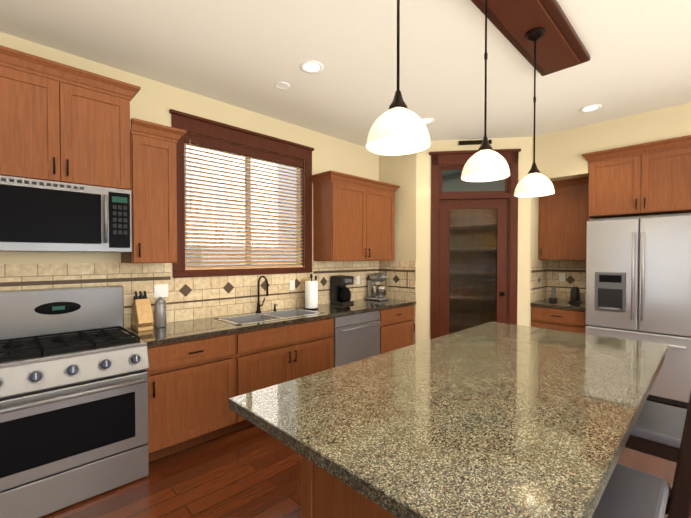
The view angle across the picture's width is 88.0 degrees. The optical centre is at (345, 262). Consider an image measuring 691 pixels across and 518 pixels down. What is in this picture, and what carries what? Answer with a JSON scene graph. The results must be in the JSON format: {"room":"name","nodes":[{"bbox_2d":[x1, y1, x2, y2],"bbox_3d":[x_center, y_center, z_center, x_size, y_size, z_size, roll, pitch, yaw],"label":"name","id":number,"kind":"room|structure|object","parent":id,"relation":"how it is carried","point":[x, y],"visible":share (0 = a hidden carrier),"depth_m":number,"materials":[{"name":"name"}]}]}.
{"room":"kitchen","nodes":[
{"label":"kitchen","id":0,"kind":"room"},
{"bbox_2d":[0,32,378,327],"bbox_3d":[-1.554,-0.069,3.305,8.900,3.030,0.100,-1,1,-44],"label":"wall","id":1,"kind":"structure","parent":0,"point":[152,101],"depth_m":3.27,"materials":[{"name":"paint"}]},
{"bbox_2d":[0,45,140,189],"bbox_3d":[-2.013,-0.928,2.498,0.951,0.777,0.386,-1,1,-44],"label":"upper cabinet","id":2,"kind":"object","parent":1,"relation":"attached to","point":[61,122],"visible":0.98,"depth_m":2.40,"materials":[{"name":"brown wood"}]},
{"bbox_2d":[0,175,131,252],"bbox_3d":[-1.993,-0.305,2.488,0.815,0.458,0.442,-1,1,-44],"label":"microwave","id":3,"kind":"object","parent":2,"relation":"attached to","point":[36,215],"visible":1,"depth_m":2.37,"materials":[{"name":"silver metal"}]},
{"bbox_2d":[121,118,185,262],"bbox_3d":[-1.573,-0.538,2.933,0.388,1.080,0.386,-1,1,-44],"label":"upper cabinet","id":4,"kind":"object","parent":1,"relation":"attached to","point":[153,163],"visible":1,"depth_m":2.80,"materials":[{"name":"brown wood"}]},
{"bbox_2d":[0,260,415,327],"bbox_3d":[-1.079,0.266,3.252,4.998,0.539,0.643,-1,1,-44],"label":"backsplash","id":5,"kind":"structure","parent":1,"relation":"attached to","point":[190,298],"depth_m":3.44,"materials":[{"name":"tile"}]},
{"bbox_2d":[154,284,167,297],"bbox_3d":[-1.623,0.248,3.151,0.115,0.114,0.009,-1,1,-44],"label":"switch plate","id":6,"kind":"object","parent":5,"relation":"attached to","point":[160,290],"visible":0.96,"depth_m":3.15,"materials":[{"name":"white plastic"}]},
{"bbox_2d":[290,280,294,289],"bbox_3d":[-0.613,0.262,4.137,0.070,0.114,0.009,-1,1,-44],"label":"electrical outlet plate","id":7,"kind":"object","parent":5,"relation":"attached to","point":[292,284],"visible":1,"depth_m":4.13,"materials":[{"name":"white plastic"}]},
{"bbox_2d":[356,276,359,283],"bbox_3d":[0.174,0.240,4.905,0.070,0.114,0.009,-1,1,-44],"label":"electrical outlet plate","id":8,"kind":"object","parent":5,"relation":"attached to","point":[357,279],"visible":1,"depth_m":4.90,"materials":[{"name":"white plastic"}]},
{"bbox_2d":[169,109,313,277],"bbox_3d":[-1.010,-0.622,3.798,1.640,1.500,0.143,-1,1,-44],"label":"window unit","id":9,"kind":"structure","parent":1,"relation":"in","point":[216,160],"depth_m":3.72,"materials":[{"name":"brown wood"}]},
{"bbox_2d":[184,134,302,269],"bbox_3d":[-1.007,-0.567,3.797,1.368,1.265,0.056,-1,1,-44],"label":"window blinds","id":10,"kind":"object","parent":9,"relation":"attached to","point":[206,143],"visible":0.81,"depth_m":3.71,"materials":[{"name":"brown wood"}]},
{"bbox_2d":[310,170,397,260],"bbox_3d":[0.144,-0.539,4.637,1.160,1.025,0.346,-1,1,-44],"label":"upper cabinet","id":11,"kind":"object","parent":1,"relation":"attached to","point":[353,217],"depth_m":4.35,"materials":[{"name":"brown wood"}]},
{"bbox_2d":[0,0,690,165],"bbox_3d":[0.985,-1.592,0.679,8.900,0.100,7.370,-1,1,-44],"label":"ceiling","id":12,"kind":"structure","parent":0,"point":[246,54],"depth_m":2.73,"materials":[{"name":"paint"}]},
{"bbox_2d":[274,82,289,89],"bbox_3d":[-0.565,-1.579,3.198,0.140,0.006,0.140,-1,1,-44],"label":"recessed light","id":13,"kind":"object","parent":12,"relation":"in","point":[280,85],"visible":1,"depth_m":3.19,"materials":[{"name":"white plastic"}]},
{"bbox_2d":[300,60,323,73],"bbox_3d":[-0.272,-1.574,2.883,0.190,0.006,0.190,-1,1,-44],"label":"recessed light","id":14,"kind":"object","parent":12,"relation":"in","point":[311,67],"visible":1,"depth_m":2.88,"materials":[{"name":"white plastic"}]},
{"bbox_2d":[421,118,433,124],"bbox_3d":[0.902,-1.593,4.029,0.190,0.006,0.190,-1,1,-44],"label":"recessed light","id":15,"kind":"object","parent":12,"relation":"in","point":[427,120],"visible":0.71,"depth_m":4.01,"materials":[{"name":"white plastic"}]},
{"bbox_2d":[471,0,589,75],"bbox_3d":[0.133,-1.522,1.267,4.500,0.057,0.340,-1,1,-44],"label":"ceiling beam","id":16,"kind":"structure","parent":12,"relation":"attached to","point":[559,45],"depth_m":2.34,"materials":[{"name":"brown wood"}]},
{"bbox_2d":[366,0,430,154],"bbox_3d":[0.197,-0.966,1.338,0.240,1.057,0.240,-1,1,-44],"label":"pendant lamp","id":17,"kind":"object","parent":16,"relation":"hanging from","point":[398,127],"visible":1,"depth_m":1.31,"materials":[{"name":"white glass"}]},
{"bbox_2d":[461,0,509,181],"bbox_3d":[0.727,-0.975,1.855,0.240,1.057,0.240,-1,1,-44],"label":"pendant lamp","id":18,"kind":"object","parent":16,"relation":"hanging from","point":[485,162],"visible":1,"depth_m":1.83,"materials":[{"name":"white glass"}]},
{"bbox_2d":[514,27,554,196],"bbox_3d":[1.249,-0.983,2.365,0.240,1.057,0.240,-1,1,-44],"label":"pendant lamp","id":19,"kind":"object","parent":16,"relation":"hanging from","point":[534,182],"visible":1,"depth_m":2.34,"materials":[{"name":"white glass"}]},
{"bbox_2d":[580,104,601,112],"bbox_3d":[2.524,-1.587,3.683,0.190,0.006,0.190,-1,1,-44],"label":"recessed light","id":20,"kind":"object","parent":12,"relation":"in","point":[591,108],"visible":1,"depth_m":3.69,"materials":[{"name":"white plastic"}]},
{"bbox_2d":[39,399,686,517],"bbox_3d":[0.985,1.537,0.729,8.900,0.100,7.370,-1,1,-44],"label":"floor","id":21,"kind":"structure","parent":0,"point":[252,471],"depth_m":2.37,"materials":[{"name":"brown wood"}]},
{"bbox_2d":[0,285,148,517],"bbox_3d":[-1.858,0.826,2.372,0.830,1.270,0.787,-1,1,-44],"label":"range","id":22,"kind":"object","parent":21,"relation":"on","point":[74,364],"visible":1,"depth_m":2.21,"materials":[{"name":"silver metal"}]},
{"bbox_2d":[147,333,235,461],"bbox_3d":[-1.364,1.017,2.963,0.686,0.868,0.672,-1,1,-44],"label":"base cabinet","id":23,"kind":"object","parent":21,"relation":"on","point":[191,387],"visible":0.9,"depth_m":2.73,"materials":[{"name":"brown wood"}]},
{"bbox_2d":[232,318,333,431],"bbox_3d":[-0.720,1.007,3.591,1.108,0.868,0.672,-1,1,-44],"label":"base cabinet","id":24,"kind":"object","parent":21,"relation":"on","point":[267,357],"visible":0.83,"depth_m":3.30,"materials":[{"name":"brown wood"}]},
{"bbox_2d":[125,299,415,346],"bbox_3d":[-0.450,0.620,3.859,3.254,0.194,0.656,-1,1,-44],"label":"countertop","id":25,"kind":"structure","parent":24,"relation":"on","point":[179,331],"depth_m":3.32,"materials":[{"name":"stone"}]},
{"bbox_2d":[132,291,153,331],"bbox_3d":[-1.653,0.388,2.916,0.115,0.307,0.211,-1,1,-44],"label":"knife block","id":26,"kind":"object","parent":25,"relation":"on","point":[142,313],"visible":1,"depth_m":2.87,"materials":[{"name":"brown wood"}]},
{"bbox_2d":[154,297,166,327],"bbox_3d":[-1.554,0.413,3.005,0.090,0.252,0.090,-1,1,-44],"label":"steel canister","id":27,"kind":"object","parent":25,"relation":"on","point":[160,319],"visible":1,"depth_m":2.97,"materials":[{"name":"silver metal"}]},
{"bbox_2d":[256,275,277,312],"bbox_3d":[-0.796,0.329,3.787,0.248,0.396,0.213,-1,1,-44],"label":"faucet","id":28,"kind":"object","parent":25,"relation":"on","point":[258,303],"visible":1,"depth_m":3.76,"materials":[{"name":"black metal"}]},
{"bbox_2d":[302,274,316,286],"bbox_3d":[-0.415,0.325,4.220,0.170,0.390,0.122,-1,1,-44],"label":"utensil crock","id":29,"kind":"object","parent":25,"relation":"on","point":[303,279],"visible":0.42,"depth_m":4.20,"materials":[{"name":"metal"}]},
{"bbox_2d":[305,276,317,309],"bbox_3d":[-0.385,0.336,4.047,0.150,0.374,0.150,-1,1,-44],"label":"paper towel","id":30,"kind":"object","parent":25,"relation":"on","point":[311,294],"visible":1,"depth_m":3.99,"materials":[{"name":"white paper"}]},
{"bbox_2d":[330,275,353,304],"bbox_3d":[-0.029,0.341,4.499,0.200,0.350,0.270,-1,1,-44],"label":"coffee maker","id":31,"kind":"object","parent":25,"relation":"on","point":[340,292],"visible":0.98,"depth_m":4.45,"materials":[{"name":"black plastic"}]},
{"bbox_2d":[364,273,389,300],"bbox_3d":[0.446,0.322,4.914,0.206,0.374,0.340,-1,1,-44],"label":"stand mixer","id":32,"kind":"object","parent":25,"relation":"on","point":[376,292],"visible":0.98,"depth_m":4.85,"materials":[{"name":"silver metal"}]},
{"bbox_2d":[301,455,397,517],"bbox_3d":[0.920,1.031,2.083,2.174,0.868,1.050,-1,1,-44],"label":"kitchen island","id":33,"kind":"object","parent":21,"relation":"on","point":[325,494],"visible":0.06,"depth_m":1.56,"materials":[{"name":"brown wood"}]},
{"bbox_2d":[229,322,668,517],"bbox_3d":[0.843,0.578,1.948,2.540,0.040,1.205,-1,1,-44],"label":"island countertop","id":34,"kind":"structure","parent":33,"relation":"on","point":[494,420],"depth_m":1.31,"materials":[{"name":"stone"}]},
{"bbox_2d":[333,310,380,367],"bbox_3d":[-0.050,0.998,4.230,0.736,0.866,0.681,-1,1,-44],"label":"dishwasher","id":35,"kind":"object","parent":21,"relation":"on","point":[356,337],"visible":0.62,"depth_m":3.99,"materials":[{"name":"silver metal"}]},
{"bbox_2d":[380,305,414,353],"bbox_3d":[0.464,0.989,4.747,0.714,0.868,0.672,-1,1,-44],"label":"base cabinet","id":36,"kind":"object","parent":21,"relation":"on","point":[397,327],"visible":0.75,"depth_m":4.51,"materials":[{"name":"brown wood"}]},
{"bbox_2d":[531,306,586,333],"bbox_3d":[2.808,0.991,4.608,0.652,0.868,0.607,-1,1,-44],"label":"base cabinet","id":37,"kind":"object","parent":21,"relation":"on","point":[568,320],"visible":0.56,"depth_m":4.40,"materials":[{"name":"brown wood"}]},
{"bbox_2d":[530,299,584,310],"bbox_3d":[2.817,0.535,4.607,0.631,0.041,0.611,-1,1,-44],"label":"countertop","id":38,"kind":"structure","parent":37,"relation":"on","point":[562,304],"depth_m":4.47,"materials":[{"name":"stone"}]},
{"bbox_2d":[549,287,556,300],"bbox_3d":[2.800,0.420,4.823,0.100,0.180,0.080,-1,1,-44],"label":"phone","id":39,"kind":"object","parent":38,"relation":"on","point":[553,295],"visible":1,"depth_m":4.81,"materials":[{"name":"black plastic"}]},
{"bbox_2d":[568,287,581,302],"bbox_3d":[2.967,0.411,4.622,0.140,0.205,0.120,-1,1,-44],"label":"appliance","id":40,"kind":"object","parent":38,"relation":"on","point":[575,295],"visible":1,"depth_m":4.58,"materials":[{"name":"black plastic"}]},
{"bbox_2d":[585,213,690,407],"bbox_3d":[3.302,0.467,3.982,0.777,1.935,0.942,-1,1,-44],"label":"refrigerator","id":41,"kind":"object","parent":21,"relation":"on","point":[638,278],"visible":0.77,"depth_m":3.69,"materials":[{"name":"silver metal"}]},
{"bbox_2d":[592,392,690,517],"bbox_3d":[1.018,0.927,1.330,0.510,1.101,0.541,-1,1,-44],"label":"bar stool","id":42,"kind":"object","parent":21,"relation":"on","point":[629,492],"visible":0.44,"depth_m":1.27,"materials":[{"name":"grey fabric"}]},
{"bbox_2d":[625,400,686,493],"bbox_3d":[1.729,0.917,1.976,0.510,1.101,0.541,-1,1,-44],"label":"bar stool","id":43,"kind":"object","parent":21,"relation":"on","point":[657,430],"visible":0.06,"depth_m":1.84,"materials":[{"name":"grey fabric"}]},
{"bbox_2d":[379,153,415,343],"bbox_3d":[0.748,-0.097,5.027,0.100,3.030,0.650,-1,1,-44],"label":"wall","id":44,"kind":"structure","parent":0,"point":[399,170],"depth_m":4.89,"materials":[{"name":"paint"}]},
{"bbox_2d":[416,137,530,343],"bbox_3d":[1.658,-0.092,4.723,1.437,3.030,0.100,0,1,7],"label":"wall","id":45,"kind":"structure","parent":0,"point":[423,235],"depth_m":4.71,"materials":[{"name":"paint"}]},
{"bbox_2d":[439,199,507,336],"bbox_3d":[1.662,0.293,4.672,0.866,2.238,0.115,0,1,7],"label":"pantry door","id":46,"kind":"structure","parent":45,"relation":"in","point":[473,267],"depth_m":4.70,"materials":[{"name":"brown wood"}]},
{"bbox_2d":[429,149,520,338],"bbox_3d":[1.672,-0.014,4.701,1.140,2.875,0.142,0,1,7],"label":"door frame","id":47,"kind":"structure","parent":45,"relation":"attached to","point":[447,183],"depth_m":4.67,"materials":[{"name":"brown wood"}]},
{"bbox_2d":[459,140,491,144],"bbox_3d":[1.676,-1.556,4.628,0.410,0.050,0.035,0,1,7],"label":"bar","id":48,"kind":"object","parent":45,"relation":"attached to","point":[473,142],"visible":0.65,"depth_m":4.62,"materials":[{"name":"black metal"}]},
{"bbox_2d":[529,137,538,326],"bbox_3d":[2.563,-0.094,4.849,0.650,3.030,0.100,-1,1,-44],"label":"wall","id":49,"kind":"structure","parent":0,"point":[534,228],"depth_m":4.67,"materials":[{"name":"paint"}]},
{"bbox_2d":[530,260,585,302],"bbox_3d":[2.818,0.242,4.606,0.628,0.544,0.608,-1,1,-44],"label":"backsplash","id":50,"kind":"structure","parent":49,"relation":"attached to","point":[544,277],"depth_m":4.84,"materials":[{"name":"tile"}]},
{"bbox_2d":[559,273,564,281],"bbox_3d":[2.959,0.200,4.891,0.009,0.114,0.070,-1,1,-44],"label":"outlet","id":51,"kind":"object","parent":50,"relation":"attached to","point":[562,277],"visible":1,"depth_m":4.89,"materials":[{"name":"white plastic"}]},
{"bbox_2d":[532,102,690,180],"bbox_3d":[4.498,-1.300,2.875,0.610,0.555,5.400,-1,1,-44],"label":"wall","id":52,"kind":"structure","parent":0,"point":[558,156],"depth_m":4.08,"materials":[{"name":"paint"}]},
{"bbox_3d":[4.134,-0.077,3.776,0.100,3.030,7.370,-1,1,-44],"label":"wall","id":53,"kind":"structure","parent":0,"visible":0},
{"bbox_2d":[539,176,592,259],"bbox_3d":[2.902,-0.551,4.675,0.390,1.030,0.607,-1,1,-44],"label":"upper cabinet","id":54,"kind":"object","parent":53,"relation":"attached to","point":[564,218],"visible":0.77,"depth_m":4.57,"materials":[{"name":"brown wood"}]},
{"bbox_2d":[582,135,690,218],"bbox_3d":[3.331,-0.894,4.029,0.671,0.725,1.008,-1,1,-44],"label":"upper cabinet","id":55,"kind":"object","parent":53,"relation":"attached to","point":[649,178],"visible":0.98,"depth_m":3.80,"materials":[{"name":"brown wood"}]}
]}

